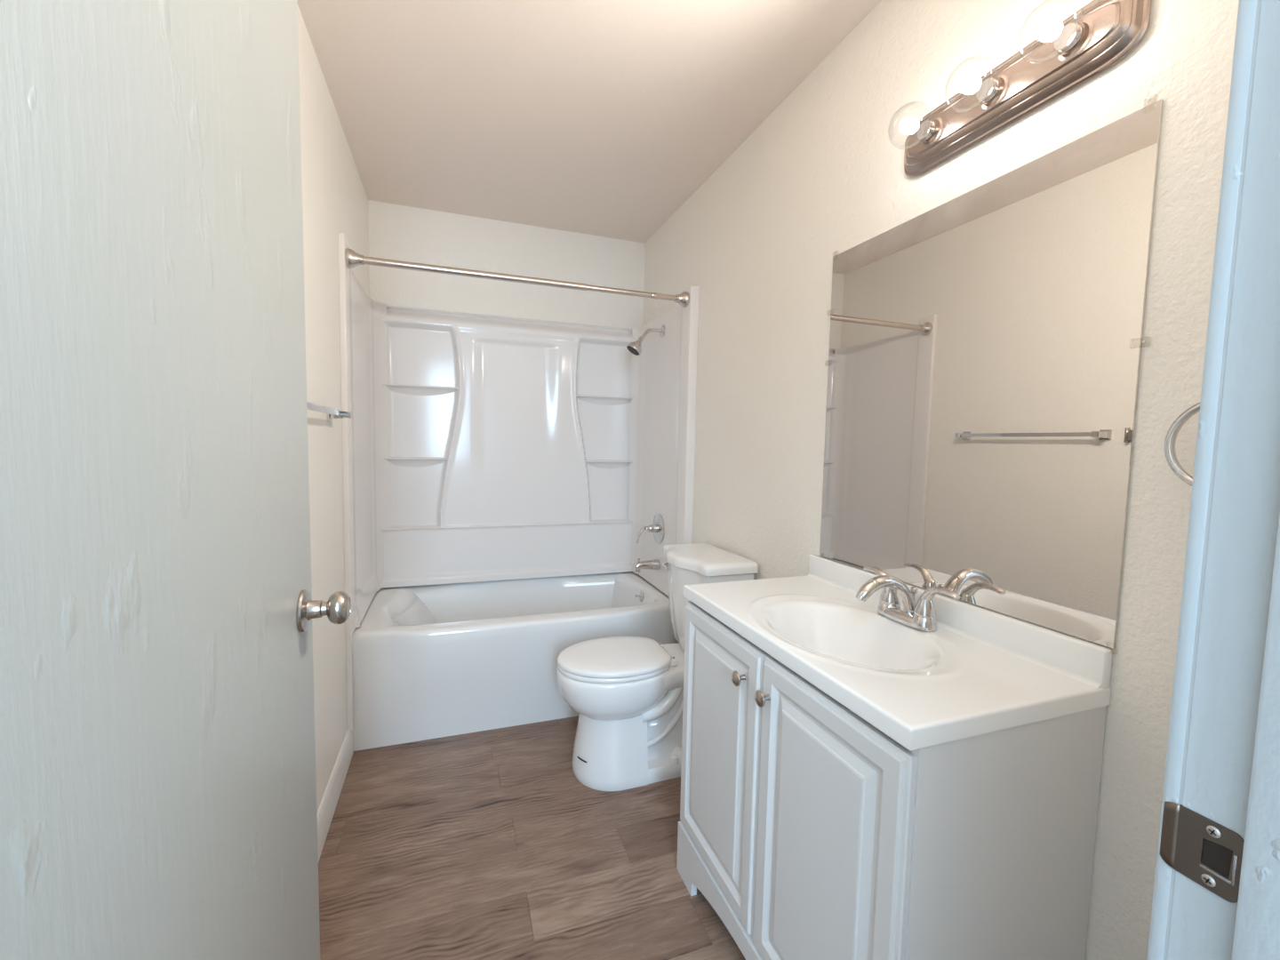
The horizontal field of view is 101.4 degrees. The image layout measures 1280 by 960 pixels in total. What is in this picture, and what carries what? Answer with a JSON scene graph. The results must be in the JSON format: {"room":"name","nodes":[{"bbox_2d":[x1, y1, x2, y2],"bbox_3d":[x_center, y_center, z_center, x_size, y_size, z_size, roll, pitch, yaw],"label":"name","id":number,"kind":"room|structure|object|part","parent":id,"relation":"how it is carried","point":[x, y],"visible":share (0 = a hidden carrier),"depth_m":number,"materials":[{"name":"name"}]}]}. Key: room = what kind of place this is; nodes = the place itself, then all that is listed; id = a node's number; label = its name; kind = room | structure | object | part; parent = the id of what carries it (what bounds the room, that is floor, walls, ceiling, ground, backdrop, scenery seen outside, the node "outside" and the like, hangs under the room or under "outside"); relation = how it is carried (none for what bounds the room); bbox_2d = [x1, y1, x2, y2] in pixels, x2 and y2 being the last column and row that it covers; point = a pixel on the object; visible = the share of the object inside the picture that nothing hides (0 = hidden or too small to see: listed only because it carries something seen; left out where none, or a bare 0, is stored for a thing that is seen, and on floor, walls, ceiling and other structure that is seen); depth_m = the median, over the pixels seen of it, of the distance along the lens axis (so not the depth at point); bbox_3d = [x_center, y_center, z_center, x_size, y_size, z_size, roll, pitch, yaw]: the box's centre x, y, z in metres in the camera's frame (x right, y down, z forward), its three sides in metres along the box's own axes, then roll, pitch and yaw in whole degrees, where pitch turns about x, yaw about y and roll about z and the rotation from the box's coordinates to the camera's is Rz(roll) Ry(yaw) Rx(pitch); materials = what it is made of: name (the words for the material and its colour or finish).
{"room":"bathroom","nodes":[
{"label":"bathroom","id":0,"kind":"room"},
{"bbox_2d":[297,5,369,813],"bbox_3d":[-0.991,-0.077,1.406,0.100,2.536,3.135,0,4,-20],"label":"wall","id":1,"kind":"structure","parent":0,"point":[335,200],"depth_m":1.79,"materials":[{"name":"white paint"}]},
{"bbox_2d":[306,401,351,420],"bbox_3d":[-0.945,-0.205,1.535,0.072,0.042,0.685,0,4,-20],"label":"towel bar","id":2,"kind":"object","parent":1,"relation":"attached to","point":[332,413],"visible":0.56,"depth_m":1.60,"materials":[{"name":"silver metal"}]},
{"bbox_3d":[-1.053,-0.229,1.837,0.072,0.042,0.042,0,4,-20],"label":"post","id":3,"kind":"part","parent":2,"relation":"part of","materials":[{"name":"silver metal"}]},
{"bbox_2d":[316,729,353,861],"bbox_3d":[-0.840,1.154,1.167,0.014,0.122,2.152,0,4,-20],"label":"baseboard","id":4,"kind":"structure","parent":1,"relation":"attached to","point":[328,804],"depth_m":1.83,"materials":[{"name":"white paint"}]},
{"bbox_2d":[368,200,644,328],"bbox_3d":[-0.732,-0.191,3.103,1.524,2.536,0.100,0,4,-20],"label":"wall","id":5,"kind":"structure","parent":0,"point":[396,232],"depth_m":2.95,"materials":[{"name":"white paint"}]},
{"bbox_2d":[318,715,745,959],"bbox_3d":[-0.140,1.266,0.669,3.600,0.002,5.582,0,4,-20],"label":"floor","id":6,"kind":"structure","parent":0,"point":[489,844],"depth_m":1.64,"materials":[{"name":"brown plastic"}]},
{"bbox_2d":[352,571,677,751],"bbox_3d":[-0.602,0.855,2.747,1.518,0.504,0.804,0,4,-20],"label":"bathtub","id":7,"kind":"object","parent":6,"relation":"on","point":[438,660],"visible":0.73,"depth_m":2.37,"materials":[{"name":"white plastic"}]},
{"bbox_3d":[0.007,0.658,2.964,0.015,0.072,0.072,0,4,-20],"label":"overflow plate","id":8,"kind":"part","parent":7,"relation":"part of","materials":[{"name":"silver metal"}]},
{"bbox_2d":[337,232,699,730],"bbox_3d":[-0.587,0.066,2.699,1.523,2.086,0.794,0,4,-20],"label":"tub surround","id":9,"kind":"object","parent":6,"relation":"on","point":[476,447],"visible":1,"depth_m":2.92,"materials":[{"name":"white plastic"}]},
{"bbox_3d":[-1.250,0.013,2.438,0.100,1.971,0.755,0,4,-20],"label":"panel","id":10,"kind":"part","parent":9,"relation":"part of","materials":[{"name":"white plastic"}]},
{"bbox_2d":[384,456,447,467],"bbox_3d":[-1.220,-0.094,2.839,0.336,0.057,0.046,0,4,-20],"label":"shelf","id":11,"kind":"object","parent":9,"relation":"attached to","point":[388,461],"depth_m":2.84,"materials":[{"name":"white plastic"}]},
{"bbox_2d":[383,384,458,395],"bbox_3d":[-1.185,-0.482,2.821,0.394,0.057,0.046,0,4,-20],"label":"shelf","id":12,"kind":"object","parent":9,"relation":"attached to","point":[388,389],"depth_m":2.83,"materials":[{"name":"white plastic"}]},
{"bbox_3d":[-0.702,-0.176,3.017,1.464,1.496,0.084,0,4,-20],"label":"panel","id":13,"kind":"part","parent":9,"relation":"part of","materials":[{"name":"white plastic"}]},
{"bbox_2d":[345,248,689,307],"bbox_3d":[-0.460,-0.870,2.293,1.455,0.074,0.074,0,4,-20],"label":"shower rod","id":14,"kind":"object","parent":9,"relation":"attached to","point":[353,259],"visible":1,"depth_m":2.23,"materials":[{"name":"silver metal"}]},
{"bbox_2d":[576,394,634,405],"bbox_3d":[-0.200,-0.479,3.171,0.385,0.057,0.046,0,4,-20],"label":"shelf","id":15,"kind":"object","parent":9,"relation":"attached to","point":[580,399],"depth_m":3.17,"materials":[{"name":"white plastic"}]},
{"bbox_2d":[585,459,632,468],"bbox_3d":[-0.179,-0.094,3.209,0.324,0.057,0.046,0,4,-20],"label":"shelf","id":16,"kind":"object","parent":9,"relation":"attached to","point":[589,463],"depth_m":3.21,"materials":[{"name":"white plastic"}]},
{"bbox_2d":[626,325,664,355],"bbox_3d":[0.028,-0.755,2.817,0.204,0.174,0.086,0,4,-20],"label":"shower fixture","id":17,"kind":"object","parent":9,"relation":"attached to","point":[635,348],"visible":1,"depth_m":2.80,"materials":[{"name":"silver metal"}]},
{"bbox_3d":[0.060,-0.783,2.828,0.135,0.073,0.019,0,4,-20],"label":"arm","id":18,"kind":"part","parent":17,"relation":"part of","materials":[{"name":"silver metal"}]},
{"bbox_2d":[633,558,660,572],"bbox_3d":[0.037,0.468,2.899,0.141,0.076,0.060,0,4,-20],"label":"tub spout","id":19,"kind":"object","parent":9,"relation":"attached to","point":[653,564],"visible":1,"depth_m":2.88,"materials":[{"name":"silver metal"}]},
{"bbox_2d":[636,512,664,543],"bbox_3d":[0.042,0.269,2.893,0.135,0.170,0.170,0,4,-20],"label":"shower valve","id":20,"kind":"object","parent":9,"relation":"attached to","point":[658,527],"visible":1,"depth_m":2.88,"materials":[{"name":"silver metal"}]},
{"bbox_3d":[0.015,0.300,2.885,0.078,0.095,0.031,0,4,-20],"label":"lever","id":21,"kind":"part","parent":20,"relation":"part of","materials":[{"name":"silver metal"}]},
{"bbox_3d":[0.090,0.076,2.919,0.100,2.063,0.755,0,4,-20],"label":"panel","id":22,"kind":"part","parent":9,"relation":"part of","materials":[{"name":"white plastic"}]},
{"bbox_2d":[556,542,758,791],"bbox_3d":[0.028,0.731,2.126,0.723,0.865,0.448,0,4,-20],"label":"toilet","id":23,"kind":"object","parent":6,"relation":"on","point":[627,692],"visible":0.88,"depth_m":2.01,"materials":[{"name":"white ceramic"}]},
{"bbox_3d":[-0.113,0.723,2.091,0.431,0.019,0.360,0,4,-20],"label":"seat","id":24,"kind":"part","parent":23,"relation":"part of","materials":[{"name":"white plastic"}]},
{"bbox_3d":[-0.109,0.699,2.091,0.440,0.026,0.363,0,4,-20],"label":"lid","id":25,"kind":"part","parent":23,"relation":"part of","materials":[{"name":"white plastic"}]},
{"bbox_3d":[-0.094,0.823,2.106,0.480,0.177,0.366,0,4,-20],"label":"bowl","id":26,"kind":"part","parent":23,"relation":"part of","materials":[{"name":"white ceramic"}]},
{"bbox_3d":[0.117,0.377,2.281,0.030,0.022,0.076,0,4,-20],"label":"flush lever","id":27,"kind":"part","parent":23,"relation":"part of","materials":[{"name":"silver metal"}]},
{"bbox_3d":[0.252,0.321,2.173,0.266,0.044,0.448,0,4,-20],"label":"tank lid","id":28,"kind":"part","parent":23,"relation":"part of","materials":[{"name":"white ceramic"}]},
{"bbox_3d":[0.253,0.539,2.191,0.245,0.392,0.414,0,4,-20],"label":"tank","id":29,"kind":"part","parent":23,"relation":"part of","materials":[{"name":"white ceramic"}]},
{"bbox_2d":[676,600,1106,959],"bbox_3d":[0.463,0.804,1.278,0.494,0.858,0.821,0,4,-20],"label":"vanity cabinet","id":30,"kind":"object","parent":6,"relation":"on","point":[811,832],"visible":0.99,"depth_m":0.94,"materials":[{"name":"white wood"}]},
{"bbox_3d":[0.203,0.719,1.394,0.020,0.685,0.414,0,4,-20],"label":"door","id":31,"kind":"part","parent":30,"relation":"part of","materials":[{"name":"white wood"}]},
{"bbox_3d":[0.233,0.466,1.232,0.031,0.035,0.035,0,4,-20],"label":"knob","id":32,"kind":"part","parent":30,"relation":"part of","materials":[{"name":"silver metal"}]},
{"bbox_3d":[0.267,0.473,1.136,0.031,0.035,0.035,0,4,-20],"label":"knob","id":33,"kind":"part","parent":30,"relation":"part of","materials":[{"name":"silver metal"}]},
{"bbox_3d":[0.340,0.749,1.008,0.020,0.685,0.400,0,4,-20],"label":"door","id":34,"kind":"part","parent":30,"relation":"part of","materials":[{"name":"white wood"}]},
{"bbox_2d":[683,554,1112,751],"bbox_3d":[0.486,0.390,1.254,0.466,0.234,0.827,0,4,-20],"label":"countertop","id":35,"kind":"structure","parent":30,"relation":"on","point":[982,671],"depth_m":1.05,"materials":[{"name":"white stone"}]},
{"bbox_2d":[856,566,959,631],"bbox_3d":[0.640,0.284,1.277,0.211,0.116,0.211,3,4,23],"label":"faucet","id":36,"kind":"object","parent":35,"relation":"on","point":[897,602],"visible":1,"depth_m":1.24,"materials":[{"name":"silver metal"}]},
{"bbox_3d":[0.621,0.256,1.357,0.028,0.056,0.102,0,4,-20],"label":"lever","id":37,"kind":"part","parent":36,"relation":"part of","materials":[{"name":"silver metal"}]},
{"bbox_3d":[0.593,0.281,1.255,0.174,0.108,0.047,0,4,-20],"label":"spout","id":38,"kind":"part","parent":36,"relation":"part of","materials":[{"name":"silver metal"}]},
{"bbox_3d":[0.633,0.296,1.326,0.055,0.081,0.055,0,4,-20],"label":"handle","id":39,"kind":"part","parent":36,"relation":"part of","materials":[{"name":"silver metal"}]},
{"bbox_3d":[0.649,0.330,1.279,0.057,0.024,0.164,0,4,-20],"label":"plate","id":40,"kind":"part","parent":36,"relation":"part of","materials":[{"name":"silver metal"}]},
{"bbox_3d":[0.670,0.294,1.284,0.017,0.066,0.017,0,4,-20],"label":"lift rod","id":41,"kind":"part","parent":36,"relation":"part of","materials":[{"name":"silver metal"}]},
{"bbox_3d":[0.668,0.304,1.228,0.055,0.081,0.055,0,4,-20],"label":"handle","id":42,"kind":"part","parent":36,"relation":"part of","materials":[{"name":"silver metal"}]},
{"bbox_3d":[0.680,0.269,1.191,0.028,0.056,0.102,0,4,-20],"label":"lever","id":43,"kind":"part","parent":36,"relation":"part of","materials":[{"name":"silver metal"}]},
{"bbox_2d":[297,0,881,243],"bbox_3d":[-0.198,-1.384,1.585,1.724,0.080,3.135,0,4,-20],"label":"ceiling","id":44,"kind":"structure","parent":0,"point":[536,113],"depth_m":1.84,"materials":[{"name":"beige paint"}]},
{"bbox_2d":[642,0,1239,959],"bbox_3d":[0.540,-0.083,1.949,0.100,2.536,3.135,0,4,-20],"label":"wall","id":45,"kind":"structure","parent":0,"point":[823,174],"depth_m":1.30,"materials":[{"name":"white paint"}]},
{"bbox_2d":[808,554,1112,688],"bbox_3d":[0.697,0.308,1.323,0.022,0.072,0.827,0,4,-20],"label":"backsplash","id":46,"kind":"structure","parent":45,"relation":"attached to","point":[1084,659],"depth_m":1.09,"materials":[{"name":"white stone"}]},
{"bbox_2d":[819,97,1163,652],"bbox_3d":[0.720,-0.196,1.274,0.010,0.954,0.823,0,4,-20],"label":"wall mirror","id":47,"kind":"object","parent":45,"relation":"attached to","point":[986,345],"visible":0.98,"depth_m":1.11,"materials":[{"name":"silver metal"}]},
{"bbox_2d":[888,0,1151,176],"bbox_3d":[0.709,-0.818,1.094,0.146,0.138,0.508,0,4,-20],"label":"vanity light","id":48,"kind":"object","parent":45,"relation":"attached to","point":[1071,52],"visible":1,"depth_m":1.04,"materials":[{"name":"silver metal"}]},
{"bbox_2d":[920,117,943,146],"bbox_3d":[0.692,-0.829,1.248,0.016,0.060,0.060,0,4,-20],"label":"socket","id":49,"kind":"object","parent":48,"relation":"attached to","point":[932,129],"depth_m":1.23,"materials":[{"name":"silver metal"}]},
{"bbox_2d":[979,74,1007,109],"bbox_3d":[0.743,-0.818,1.104,0.016,0.060,0.060,0,4,-20],"label":"socket","id":50,"kind":"object","parent":48,"relation":"attached to","point":[994,90],"depth_m":1.09,"materials":[{"name":"silver metal"}]},
{"bbox_2d":[1056,19,1093,60],"bbox_3d":[0.794,-0.807,0.960,0.016,0.060,0.060,0,4,-20],"label":"socket","id":51,"kind":"object","parent":48,"relation":"attached to","point":[1081,49],"depth_m":0.95,"materials":[{"name":"silver metal"}]},
{"bbox_2d":[1164,401,1199,486],"bbox_3d":[0.877,-0.061,0.772,0.049,0.166,0.148,0,4,-20],"label":"towel ring","id":52,"kind":"object","parent":45,"relation":"attached to","point":[1170,441],"visible":0.4,"depth_m":0.82,"materials":[{"name":"silver metal"}]},
{"bbox_3d":[0.277,0.031,0.263,1.524,2.536,0.125,0,4,-20],"label":"wall","id":53,"kind":"structure","parent":0,"visible":0},
{"bbox_2d":[0,0,350,959],"bbox_3d":[-0.454,0.205,0.529,0.171,2.096,0.813,0,4,-20],"label":"door","id":54,"kind":"structure","parent":53,"relation":"in","point":[158,781],"depth_m":0.43,"materials":[{"name":"grey paint"}]},
{"bbox_3d":[-0.517,0.211,0.862,0.068,0.069,0.069,0,4,-20],"label":"knob","id":55,"kind":"part","parent":54,"relation":"part of","materials":[{"name":"silver metal"}]},
{"bbox_2d":[1146,0,1279,959],"bbox_3d":[0.442,0.236,0.339,0.055,2.123,0.138,0,4,-20],"label":"trim","id":56,"kind":"structure","parent":53,"relation":"attached to","point":[1235,505],"depth_m":0.36,"materials":[{"name":"grey paint"}]},
{"bbox_2d":[1157,801,1244,903],"bbox_3d":[0.402,0.264,0.377,0.010,0.050,0.047,0,4,-17],"label":"strike plate","id":57,"kind":"object","parent":56,"relation":"attached to","point":[1203,850],"visible":1,"depth_m":0.37,"materials":[{"name":"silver metal"}]},
{"bbox_2d":[1231,512,1279,959],"bbox_3d":[0.417,0.237,0.313,0.012,2.123,0.076,0,4,-20],"label":"trim","id":58,"kind":"structure","parent":53,"relation":"attached to","point":[1257,925],"depth_m":0.34,"materials":[{"name":"grey paint"}]}
]}

